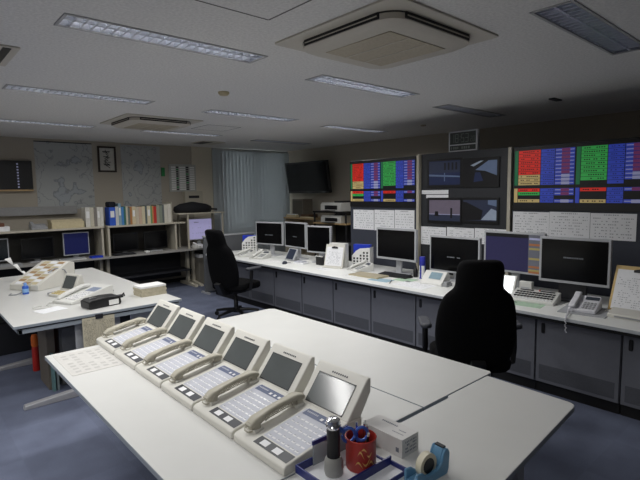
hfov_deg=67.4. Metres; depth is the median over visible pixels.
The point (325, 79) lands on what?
ceiling light
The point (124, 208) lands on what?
binder
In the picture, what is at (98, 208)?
binder
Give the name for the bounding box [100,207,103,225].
binder
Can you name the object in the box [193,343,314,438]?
phone
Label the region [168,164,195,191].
board
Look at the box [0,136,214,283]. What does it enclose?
wall
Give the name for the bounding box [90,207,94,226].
binder
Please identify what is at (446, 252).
monitor
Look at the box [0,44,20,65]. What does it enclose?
ceiling vent
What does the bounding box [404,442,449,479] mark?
tape dispenser
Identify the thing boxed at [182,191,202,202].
upper cabinet
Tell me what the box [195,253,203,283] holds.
holder
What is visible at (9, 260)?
sheet
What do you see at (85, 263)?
desk
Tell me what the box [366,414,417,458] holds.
carton
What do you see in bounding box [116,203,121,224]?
binder
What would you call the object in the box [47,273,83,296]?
phone
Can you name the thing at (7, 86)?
ceiling light
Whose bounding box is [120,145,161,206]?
map
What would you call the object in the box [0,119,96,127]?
ceiling light
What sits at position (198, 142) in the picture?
ceiling vent
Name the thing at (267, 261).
paper sheet
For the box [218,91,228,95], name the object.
smoke detector
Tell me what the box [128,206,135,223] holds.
binder
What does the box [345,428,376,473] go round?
pen cup
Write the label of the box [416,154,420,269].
post
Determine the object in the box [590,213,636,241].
sheet
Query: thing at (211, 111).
ceiling light
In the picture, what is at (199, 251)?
desk
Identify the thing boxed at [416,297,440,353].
base cabinet
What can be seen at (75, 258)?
keyboard
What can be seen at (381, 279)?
paper sheet
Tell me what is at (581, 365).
base cabinet
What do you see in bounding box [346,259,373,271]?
desk phone
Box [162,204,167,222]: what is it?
binder
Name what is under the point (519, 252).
monitor
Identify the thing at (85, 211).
binder
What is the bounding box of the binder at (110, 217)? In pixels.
[105,207,115,225]
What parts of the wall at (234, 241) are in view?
cap rail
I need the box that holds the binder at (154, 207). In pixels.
[153,206,156,222]
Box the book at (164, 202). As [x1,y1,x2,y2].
[164,202,171,221]
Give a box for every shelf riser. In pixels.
[0,226,104,262]
[103,221,184,255]
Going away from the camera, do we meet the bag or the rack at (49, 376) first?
the rack at (49, 376)
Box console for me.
[8,260,74,295]
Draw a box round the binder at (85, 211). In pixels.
[81,207,90,226]
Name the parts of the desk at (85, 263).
modesty panel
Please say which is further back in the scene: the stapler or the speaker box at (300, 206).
the speaker box at (300, 206)
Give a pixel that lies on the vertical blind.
(250, 186)
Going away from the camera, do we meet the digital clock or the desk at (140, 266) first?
the digital clock
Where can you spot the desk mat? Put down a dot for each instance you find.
(602, 313)
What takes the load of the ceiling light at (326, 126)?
attached to the ceiling
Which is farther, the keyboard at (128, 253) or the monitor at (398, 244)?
the keyboard at (128, 253)
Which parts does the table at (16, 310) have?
under rail, panel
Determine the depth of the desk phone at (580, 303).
3.87 m
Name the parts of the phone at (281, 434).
cord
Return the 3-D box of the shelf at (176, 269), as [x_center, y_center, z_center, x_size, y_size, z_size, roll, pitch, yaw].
[-2.987,0.581,8.466,1.365,0.025,0.400,-6,8,-41]
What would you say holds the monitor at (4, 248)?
on the desk at (85, 263)
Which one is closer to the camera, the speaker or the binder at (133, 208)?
the speaker
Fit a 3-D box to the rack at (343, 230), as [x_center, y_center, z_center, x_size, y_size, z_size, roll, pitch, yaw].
[0.405,0.108,9.126,0.630,1.330,0.900,-6,8,-41]
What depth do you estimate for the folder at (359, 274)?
5.60 m
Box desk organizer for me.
[295,425,405,479]
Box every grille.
[125,123,178,130]
[293,200,301,215]
[316,258,321,264]
[326,31,444,65]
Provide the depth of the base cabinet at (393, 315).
5.14 m
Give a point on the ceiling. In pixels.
(531, 61)
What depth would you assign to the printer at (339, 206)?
8.77 m
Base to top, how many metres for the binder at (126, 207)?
0.310 m
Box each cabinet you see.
[0,316,38,355]
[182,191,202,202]
[231,263,251,304]
[250,265,276,308]
[274,270,303,316]
[302,275,334,325]
[333,281,372,336]
[371,288,417,349]
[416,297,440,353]
[493,315,536,388]
[535,319,623,413]
[620,336,639,420]
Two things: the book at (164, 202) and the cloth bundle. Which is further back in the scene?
the book at (164, 202)
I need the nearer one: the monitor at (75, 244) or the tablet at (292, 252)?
the tablet at (292, 252)
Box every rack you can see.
[38,329,59,391]
[172,211,224,248]
[313,210,350,255]
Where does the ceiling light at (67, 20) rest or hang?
attached to the ceiling
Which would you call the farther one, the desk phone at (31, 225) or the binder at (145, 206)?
the binder at (145, 206)
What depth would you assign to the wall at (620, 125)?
7.67 m
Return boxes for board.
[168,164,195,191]
[350,156,416,269]
[512,137,639,296]
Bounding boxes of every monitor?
[0,238,8,264]
[20,237,54,262]
[62,231,89,257]
[112,232,138,253]
[143,230,167,250]
[187,218,211,246]
[256,222,283,255]
[285,221,308,259]
[307,225,331,262]
[377,227,417,274]
[430,235,481,281]
[484,230,546,288]
[539,236,612,301]
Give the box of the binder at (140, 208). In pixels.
[139,207,141,223]
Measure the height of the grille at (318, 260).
0.090 m
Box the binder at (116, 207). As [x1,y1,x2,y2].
[115,206,118,224]
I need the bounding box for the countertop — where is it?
[206,248,639,338]
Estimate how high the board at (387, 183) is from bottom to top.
2.115 m
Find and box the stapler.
[81,292,124,309]
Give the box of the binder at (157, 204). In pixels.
[157,204,164,222]
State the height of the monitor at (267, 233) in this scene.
0.530 m
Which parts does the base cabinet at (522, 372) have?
door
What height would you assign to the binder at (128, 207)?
0.290 m
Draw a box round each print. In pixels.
[60,349,117,372]
[355,213,372,227]
[375,211,391,226]
[383,419,415,452]
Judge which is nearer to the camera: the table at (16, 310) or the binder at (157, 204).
the table at (16, 310)
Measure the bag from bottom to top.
0.201 m
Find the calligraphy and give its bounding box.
[97,146,116,171]
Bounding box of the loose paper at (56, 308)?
[33,306,66,313]
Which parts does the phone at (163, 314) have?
cord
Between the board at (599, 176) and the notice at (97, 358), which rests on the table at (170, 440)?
the notice at (97, 358)
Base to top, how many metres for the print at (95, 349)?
0.001 m
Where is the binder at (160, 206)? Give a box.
[159,205,162,222]
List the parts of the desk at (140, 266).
modesty panel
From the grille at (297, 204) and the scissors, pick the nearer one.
the scissors
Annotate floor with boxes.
[0,282,639,479]
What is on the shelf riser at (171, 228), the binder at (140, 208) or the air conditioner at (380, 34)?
the binder at (140, 208)
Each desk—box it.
[0,255,109,277]
[104,246,197,286]
[185,245,203,285]
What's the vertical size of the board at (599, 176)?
2.125 m
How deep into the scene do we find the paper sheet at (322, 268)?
6.19 m
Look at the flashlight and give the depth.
1.67 m
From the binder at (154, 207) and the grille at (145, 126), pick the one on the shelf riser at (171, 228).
the binder at (154, 207)
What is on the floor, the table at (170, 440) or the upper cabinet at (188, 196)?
the table at (170, 440)
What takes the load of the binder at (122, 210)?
on the shelf riser at (171, 228)
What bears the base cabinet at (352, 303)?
on the floor
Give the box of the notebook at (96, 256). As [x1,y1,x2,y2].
[89,255,102,258]
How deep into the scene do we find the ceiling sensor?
4.85 m
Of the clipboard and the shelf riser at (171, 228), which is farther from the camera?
the shelf riser at (171, 228)
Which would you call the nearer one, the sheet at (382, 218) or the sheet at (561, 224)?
the sheet at (561, 224)
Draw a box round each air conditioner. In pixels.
[100,113,202,130]
[275,0,497,68]
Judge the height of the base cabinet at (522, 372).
0.645 m
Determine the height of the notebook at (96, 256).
0.030 m
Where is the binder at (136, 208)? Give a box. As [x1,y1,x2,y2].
[135,207,138,223]
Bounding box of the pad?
[293,260,308,263]
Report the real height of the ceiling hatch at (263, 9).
0.002 m
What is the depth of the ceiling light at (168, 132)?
7.25 m
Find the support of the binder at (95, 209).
on the shelf riser at (96, 236)
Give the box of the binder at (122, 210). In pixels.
[121,207,123,224]
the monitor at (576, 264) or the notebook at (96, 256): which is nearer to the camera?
the monitor at (576, 264)
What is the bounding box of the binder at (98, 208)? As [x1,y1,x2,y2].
[93,207,100,225]
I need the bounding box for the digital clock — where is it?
[449,129,479,151]
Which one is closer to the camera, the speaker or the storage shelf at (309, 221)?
the speaker
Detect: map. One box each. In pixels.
[33,140,94,208]
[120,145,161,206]
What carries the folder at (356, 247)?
in the file holder at (360, 254)
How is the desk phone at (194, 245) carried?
on the desk at (199, 251)
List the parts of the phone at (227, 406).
cord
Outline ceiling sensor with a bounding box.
[549,98,561,101]
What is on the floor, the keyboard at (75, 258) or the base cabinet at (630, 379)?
the base cabinet at (630, 379)
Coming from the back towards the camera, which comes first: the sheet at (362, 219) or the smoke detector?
the sheet at (362, 219)
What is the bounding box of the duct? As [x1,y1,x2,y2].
[0,206,76,215]
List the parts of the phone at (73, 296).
cord, label panel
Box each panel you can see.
[421,147,507,274]
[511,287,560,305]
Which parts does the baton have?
stem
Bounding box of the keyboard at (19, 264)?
[0,263,22,267]
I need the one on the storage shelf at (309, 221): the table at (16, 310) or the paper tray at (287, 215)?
the paper tray at (287, 215)
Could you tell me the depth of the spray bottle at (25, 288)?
4.88 m
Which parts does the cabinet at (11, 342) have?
lid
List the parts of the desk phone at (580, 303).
cord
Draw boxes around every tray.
[286,214,298,216]
[295,449,405,479]
[607,307,639,321]
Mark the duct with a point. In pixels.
(45, 210)
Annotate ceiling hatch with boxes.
[191,125,240,130]
[195,0,311,19]
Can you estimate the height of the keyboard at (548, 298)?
0.092 m
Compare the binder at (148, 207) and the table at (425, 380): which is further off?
the binder at (148, 207)
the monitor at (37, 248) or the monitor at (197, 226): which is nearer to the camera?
the monitor at (37, 248)
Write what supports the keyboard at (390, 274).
on the countertop
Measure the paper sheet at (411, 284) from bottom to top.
0.003 m
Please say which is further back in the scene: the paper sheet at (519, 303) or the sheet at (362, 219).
the sheet at (362, 219)
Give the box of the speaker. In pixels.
[316,256,324,265]
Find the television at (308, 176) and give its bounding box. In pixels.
[285,160,331,192]
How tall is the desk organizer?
0.098 m
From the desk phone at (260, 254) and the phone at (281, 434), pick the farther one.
the desk phone at (260, 254)
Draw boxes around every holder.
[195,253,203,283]
[242,236,257,251]
[352,247,372,264]
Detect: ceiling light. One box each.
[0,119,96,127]
[2,84,154,104]
[54,12,267,63]
[140,130,222,136]
[201,109,298,121]
[250,139,311,144]
[305,74,419,97]
[320,125,388,132]
[432,104,505,117]
[529,0,639,54]
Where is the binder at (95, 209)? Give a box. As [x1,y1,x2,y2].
[93,208,97,226]
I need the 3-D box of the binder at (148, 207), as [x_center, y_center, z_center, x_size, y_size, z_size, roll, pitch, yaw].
[-3.024,-0.440,8.355,0.060,0.300,0.221,-6,8,-41]
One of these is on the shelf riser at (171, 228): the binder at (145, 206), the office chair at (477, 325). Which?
the binder at (145, 206)
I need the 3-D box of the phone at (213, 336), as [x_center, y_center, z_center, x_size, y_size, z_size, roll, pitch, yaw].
[-0.768,0.621,2.738,0.458,0.235,0.336,-6,8,-41]
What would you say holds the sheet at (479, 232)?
attached to the panel at (475, 181)
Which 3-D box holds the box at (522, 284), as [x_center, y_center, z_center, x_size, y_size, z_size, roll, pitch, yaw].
[1.939,0.453,4.509,0.053,0.130,0.120,-6,8,-41]
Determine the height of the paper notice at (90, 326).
0.380 m
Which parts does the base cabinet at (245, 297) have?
door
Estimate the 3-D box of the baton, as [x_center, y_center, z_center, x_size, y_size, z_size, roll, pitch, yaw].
[-2.773,1.093,4.673,0.064,0.365,0.064,-6,8,-41]
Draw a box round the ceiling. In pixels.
[0,0,639,151]
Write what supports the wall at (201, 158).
attached to the wall at (108, 187)
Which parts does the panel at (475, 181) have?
name strip, name strip, camera frame, camera frame, camera frame, camera frame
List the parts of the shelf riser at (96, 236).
panel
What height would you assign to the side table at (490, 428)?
0.700 m
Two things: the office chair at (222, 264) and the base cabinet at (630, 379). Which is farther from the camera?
the office chair at (222, 264)
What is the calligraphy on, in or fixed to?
attached to the wall at (108, 187)
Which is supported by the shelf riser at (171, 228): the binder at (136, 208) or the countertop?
the binder at (136, 208)
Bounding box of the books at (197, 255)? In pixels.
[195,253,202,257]
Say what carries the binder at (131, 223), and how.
on the shelf riser at (171, 228)
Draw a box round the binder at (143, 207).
[137,206,145,223]
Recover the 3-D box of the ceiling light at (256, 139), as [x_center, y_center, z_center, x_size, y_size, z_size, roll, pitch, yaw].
[-0.691,-1.829,8.690,1.232,0.116,0.217,-6,8,-41]
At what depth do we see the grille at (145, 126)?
5.97 m
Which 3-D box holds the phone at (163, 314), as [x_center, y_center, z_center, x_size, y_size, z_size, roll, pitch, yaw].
[-1.234,0.575,3.260,0.458,0.235,0.336,-6,8,-41]
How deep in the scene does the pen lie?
1.78 m
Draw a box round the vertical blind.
[212,148,289,251]
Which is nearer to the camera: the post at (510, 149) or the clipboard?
the clipboard
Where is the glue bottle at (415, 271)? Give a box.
[413,266,417,276]
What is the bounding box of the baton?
[31,334,39,370]
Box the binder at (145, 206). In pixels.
[145,206,147,223]
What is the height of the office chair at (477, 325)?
1.230 m
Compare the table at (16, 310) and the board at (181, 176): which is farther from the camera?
the board at (181, 176)
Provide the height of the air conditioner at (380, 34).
0.072 m
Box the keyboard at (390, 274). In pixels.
[378,271,412,278]
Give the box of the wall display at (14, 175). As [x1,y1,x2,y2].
[0,160,33,190]
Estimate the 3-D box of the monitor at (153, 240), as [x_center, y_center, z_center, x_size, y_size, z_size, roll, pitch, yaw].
[-2.925,0.013,8.484,0.420,0.350,0.170,-6,8,-41]
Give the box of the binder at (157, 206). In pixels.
[151,205,159,222]
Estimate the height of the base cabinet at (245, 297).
0.645 m
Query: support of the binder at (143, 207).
on the shelf riser at (171, 228)
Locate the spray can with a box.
[419,256,425,278]
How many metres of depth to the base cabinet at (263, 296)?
6.94 m
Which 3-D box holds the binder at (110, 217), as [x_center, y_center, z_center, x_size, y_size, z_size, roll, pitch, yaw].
[-3.478,-0.393,7.954,0.097,0.300,0.221,-6,8,-41]
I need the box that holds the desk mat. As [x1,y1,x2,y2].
[557,304,608,318]
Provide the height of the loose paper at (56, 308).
0.004 m
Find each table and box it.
[0,268,181,410]
[45,345,422,479]
[218,309,490,410]
[285,376,574,479]
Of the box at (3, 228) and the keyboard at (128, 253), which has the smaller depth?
the box at (3, 228)
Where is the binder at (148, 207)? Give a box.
[147,206,150,223]
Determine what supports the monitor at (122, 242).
on the desk at (140, 266)
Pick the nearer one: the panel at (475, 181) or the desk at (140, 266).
the panel at (475, 181)
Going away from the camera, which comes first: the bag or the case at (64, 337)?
the case at (64, 337)
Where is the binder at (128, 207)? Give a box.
[128,207,130,224]
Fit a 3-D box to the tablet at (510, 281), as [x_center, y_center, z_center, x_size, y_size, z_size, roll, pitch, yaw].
[1.763,0.422,4.628,0.260,0.174,0.141,4,8,42]
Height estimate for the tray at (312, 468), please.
0.036 m
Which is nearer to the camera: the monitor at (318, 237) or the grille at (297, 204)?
the monitor at (318, 237)
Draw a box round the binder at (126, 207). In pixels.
[125,206,127,224]
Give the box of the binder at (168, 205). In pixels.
[167,204,170,221]
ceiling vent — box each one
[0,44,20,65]
[192,141,224,144]
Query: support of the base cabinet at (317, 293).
on the floor
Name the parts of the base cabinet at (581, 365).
handle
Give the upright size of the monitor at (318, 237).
0.520 m
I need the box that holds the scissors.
[340,426,368,442]
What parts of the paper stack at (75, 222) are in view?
lid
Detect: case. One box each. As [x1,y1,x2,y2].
[54,325,75,384]
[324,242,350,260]
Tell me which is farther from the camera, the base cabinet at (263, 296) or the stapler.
the base cabinet at (263, 296)
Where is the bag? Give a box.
[173,202,216,212]
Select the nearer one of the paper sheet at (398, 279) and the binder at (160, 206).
the paper sheet at (398, 279)
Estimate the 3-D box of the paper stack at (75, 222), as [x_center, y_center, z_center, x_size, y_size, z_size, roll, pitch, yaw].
[-3.988,-0.259,7.526,0.470,0.135,0.260,-6,8,-41]
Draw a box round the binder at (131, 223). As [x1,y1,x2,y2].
[130,207,132,224]
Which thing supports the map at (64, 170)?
attached to the wall at (108, 187)
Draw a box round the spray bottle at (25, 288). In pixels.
[22,282,28,294]
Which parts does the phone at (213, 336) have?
cord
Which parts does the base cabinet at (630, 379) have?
handle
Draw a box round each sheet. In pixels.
[5,257,25,273]
[258,260,282,262]
[315,267,333,270]
[353,210,373,229]
[368,278,393,281]
[374,210,393,229]
[393,278,416,281]
[393,281,434,289]
[395,210,413,228]
[421,226,445,244]
[447,227,473,237]
[475,228,505,243]
[513,212,549,235]
[514,301,544,308]
[549,212,589,237]
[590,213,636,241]
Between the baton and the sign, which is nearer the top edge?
the sign
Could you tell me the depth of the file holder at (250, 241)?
8.05 m
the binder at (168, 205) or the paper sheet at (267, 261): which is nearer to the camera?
the paper sheet at (267, 261)
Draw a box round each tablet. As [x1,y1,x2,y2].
[285,248,298,260]
[504,275,517,293]
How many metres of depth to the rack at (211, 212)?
8.93 m
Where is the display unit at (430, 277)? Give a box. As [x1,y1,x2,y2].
[420,270,451,286]
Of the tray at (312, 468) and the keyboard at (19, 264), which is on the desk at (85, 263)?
the keyboard at (19, 264)
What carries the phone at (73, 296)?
on the table at (16, 310)
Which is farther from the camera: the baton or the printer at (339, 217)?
the printer at (339, 217)
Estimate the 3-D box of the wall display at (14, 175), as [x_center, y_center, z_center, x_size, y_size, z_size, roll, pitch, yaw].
[-4.729,-0.979,7.332,0.577,0.467,0.070,-6,8,-41]
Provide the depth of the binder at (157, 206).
8.38 m
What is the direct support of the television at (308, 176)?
attached to the wall at (620, 125)
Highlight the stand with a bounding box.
[322,242,348,268]
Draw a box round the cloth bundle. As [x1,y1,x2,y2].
[105,202,115,206]
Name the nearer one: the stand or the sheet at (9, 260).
the sheet at (9, 260)
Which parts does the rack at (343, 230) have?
leg, panel, leg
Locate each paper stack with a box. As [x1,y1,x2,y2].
[47,218,84,228]
[133,281,166,296]
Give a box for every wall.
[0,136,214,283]
[191,147,213,243]
[201,232,253,294]
[287,110,639,215]
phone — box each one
[28,222,47,229]
[33,283,113,308]
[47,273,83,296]
[96,299,179,354]
[114,308,204,369]
[135,317,234,387]
[161,329,269,410]
[192,242,202,248]
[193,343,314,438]
[234,360,370,475]
[235,247,254,256]
[249,249,270,258]
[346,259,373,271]
[564,291,601,332]
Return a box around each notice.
[53,347,123,375]
[82,313,114,347]
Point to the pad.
(297, 261)
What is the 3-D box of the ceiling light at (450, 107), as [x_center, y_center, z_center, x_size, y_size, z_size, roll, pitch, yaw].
[1.759,-1.549,5.569,1.232,0.116,0.217,-6,8,-41]
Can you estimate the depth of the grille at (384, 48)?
2.83 m
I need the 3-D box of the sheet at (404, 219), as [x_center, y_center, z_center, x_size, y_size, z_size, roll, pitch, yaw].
[1.076,-0.239,6.116,0.002,0.283,0.313,-6,8,-41]
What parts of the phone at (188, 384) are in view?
cord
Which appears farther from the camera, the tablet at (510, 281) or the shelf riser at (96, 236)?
the shelf riser at (96, 236)
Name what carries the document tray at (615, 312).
on the countertop
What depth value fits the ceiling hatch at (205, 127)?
6.69 m
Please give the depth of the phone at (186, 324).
3.01 m
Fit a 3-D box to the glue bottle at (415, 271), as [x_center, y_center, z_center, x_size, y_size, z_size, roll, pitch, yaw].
[1.101,0.361,5.526,0.054,0.132,0.054,-6,8,-41]
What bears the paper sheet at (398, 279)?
on the countertop
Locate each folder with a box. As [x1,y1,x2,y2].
[348,271,388,278]
[353,244,371,252]
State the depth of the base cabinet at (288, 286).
6.51 m
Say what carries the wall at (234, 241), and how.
on the floor
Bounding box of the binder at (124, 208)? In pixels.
[121,206,125,224]
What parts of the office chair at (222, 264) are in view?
backrest, seat, armrest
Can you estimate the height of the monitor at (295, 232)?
0.550 m
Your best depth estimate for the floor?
3.30 m
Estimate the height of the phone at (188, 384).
0.235 m
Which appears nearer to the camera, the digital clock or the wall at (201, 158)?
the digital clock
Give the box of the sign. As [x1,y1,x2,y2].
[161,168,164,175]
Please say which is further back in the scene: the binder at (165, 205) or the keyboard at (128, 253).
the binder at (165, 205)
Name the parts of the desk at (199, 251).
modesty panel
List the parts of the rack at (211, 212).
leg, leg, leg, leg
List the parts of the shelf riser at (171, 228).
panel, panel, panel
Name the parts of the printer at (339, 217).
lid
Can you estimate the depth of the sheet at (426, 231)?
5.87 m
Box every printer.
[321,201,350,211]
[321,213,350,223]
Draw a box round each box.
[0,223,9,231]
[292,199,312,216]
[519,280,533,288]
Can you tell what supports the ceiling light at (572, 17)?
attached to the ceiling
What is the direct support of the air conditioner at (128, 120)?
attached to the ceiling
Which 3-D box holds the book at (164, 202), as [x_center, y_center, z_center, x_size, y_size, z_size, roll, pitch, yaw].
[-2.742,-0.505,8.655,0.016,0.360,0.300,-6,8,-41]
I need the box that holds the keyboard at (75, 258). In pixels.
[59,257,86,260]
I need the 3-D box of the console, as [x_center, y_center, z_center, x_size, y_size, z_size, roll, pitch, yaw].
[-3.086,0.397,5.196,0.417,0.254,0.766,1,6,15]
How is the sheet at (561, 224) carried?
attached to the board at (599, 176)
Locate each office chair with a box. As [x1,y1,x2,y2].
[205,229,260,319]
[418,260,522,376]
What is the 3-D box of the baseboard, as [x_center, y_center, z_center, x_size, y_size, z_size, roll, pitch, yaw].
[-5.518,1.062,6.847,9.020,0.070,0.012,-6,8,-41]
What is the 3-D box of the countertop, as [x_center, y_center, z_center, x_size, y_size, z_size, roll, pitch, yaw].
[0.737,0.437,5.765,1.040,0.055,6.750,-6,8,-41]
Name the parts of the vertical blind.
pull cord, head rail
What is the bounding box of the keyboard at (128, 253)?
[112,252,135,255]
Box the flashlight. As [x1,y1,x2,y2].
[324,416,342,478]
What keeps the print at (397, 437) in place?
attached to the carton
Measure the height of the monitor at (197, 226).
0.530 m
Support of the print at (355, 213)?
attached to the sheet at (362, 219)
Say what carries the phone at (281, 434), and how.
on the table at (170, 440)
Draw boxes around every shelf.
[115,267,191,278]
[172,211,224,214]
[284,216,335,255]
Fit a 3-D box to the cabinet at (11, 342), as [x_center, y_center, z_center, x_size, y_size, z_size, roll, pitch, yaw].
[-3.381,1.019,5.467,0.620,0.370,0.520,-6,8,-41]
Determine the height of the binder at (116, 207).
0.310 m
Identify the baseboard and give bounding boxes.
[139,276,190,283]
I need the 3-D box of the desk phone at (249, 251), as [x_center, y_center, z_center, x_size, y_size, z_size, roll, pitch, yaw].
[-1.193,0.189,7.582,0.284,0.128,0.248,-3,6,-24]
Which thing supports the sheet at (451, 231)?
attached to the panel at (475, 181)
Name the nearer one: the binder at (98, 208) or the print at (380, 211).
the print at (380, 211)
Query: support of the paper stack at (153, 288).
on the table at (16, 310)
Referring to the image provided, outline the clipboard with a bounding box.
[605,265,639,310]
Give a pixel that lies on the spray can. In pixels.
(422, 264)
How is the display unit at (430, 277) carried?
on the countertop
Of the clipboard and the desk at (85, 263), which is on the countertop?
the clipboard
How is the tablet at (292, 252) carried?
on the countertop
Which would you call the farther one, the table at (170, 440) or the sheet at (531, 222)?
the sheet at (531, 222)
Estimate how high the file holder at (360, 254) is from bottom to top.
0.260 m
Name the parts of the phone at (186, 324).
cord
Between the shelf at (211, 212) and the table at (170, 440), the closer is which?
the table at (170, 440)
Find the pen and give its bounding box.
[363,420,365,442]

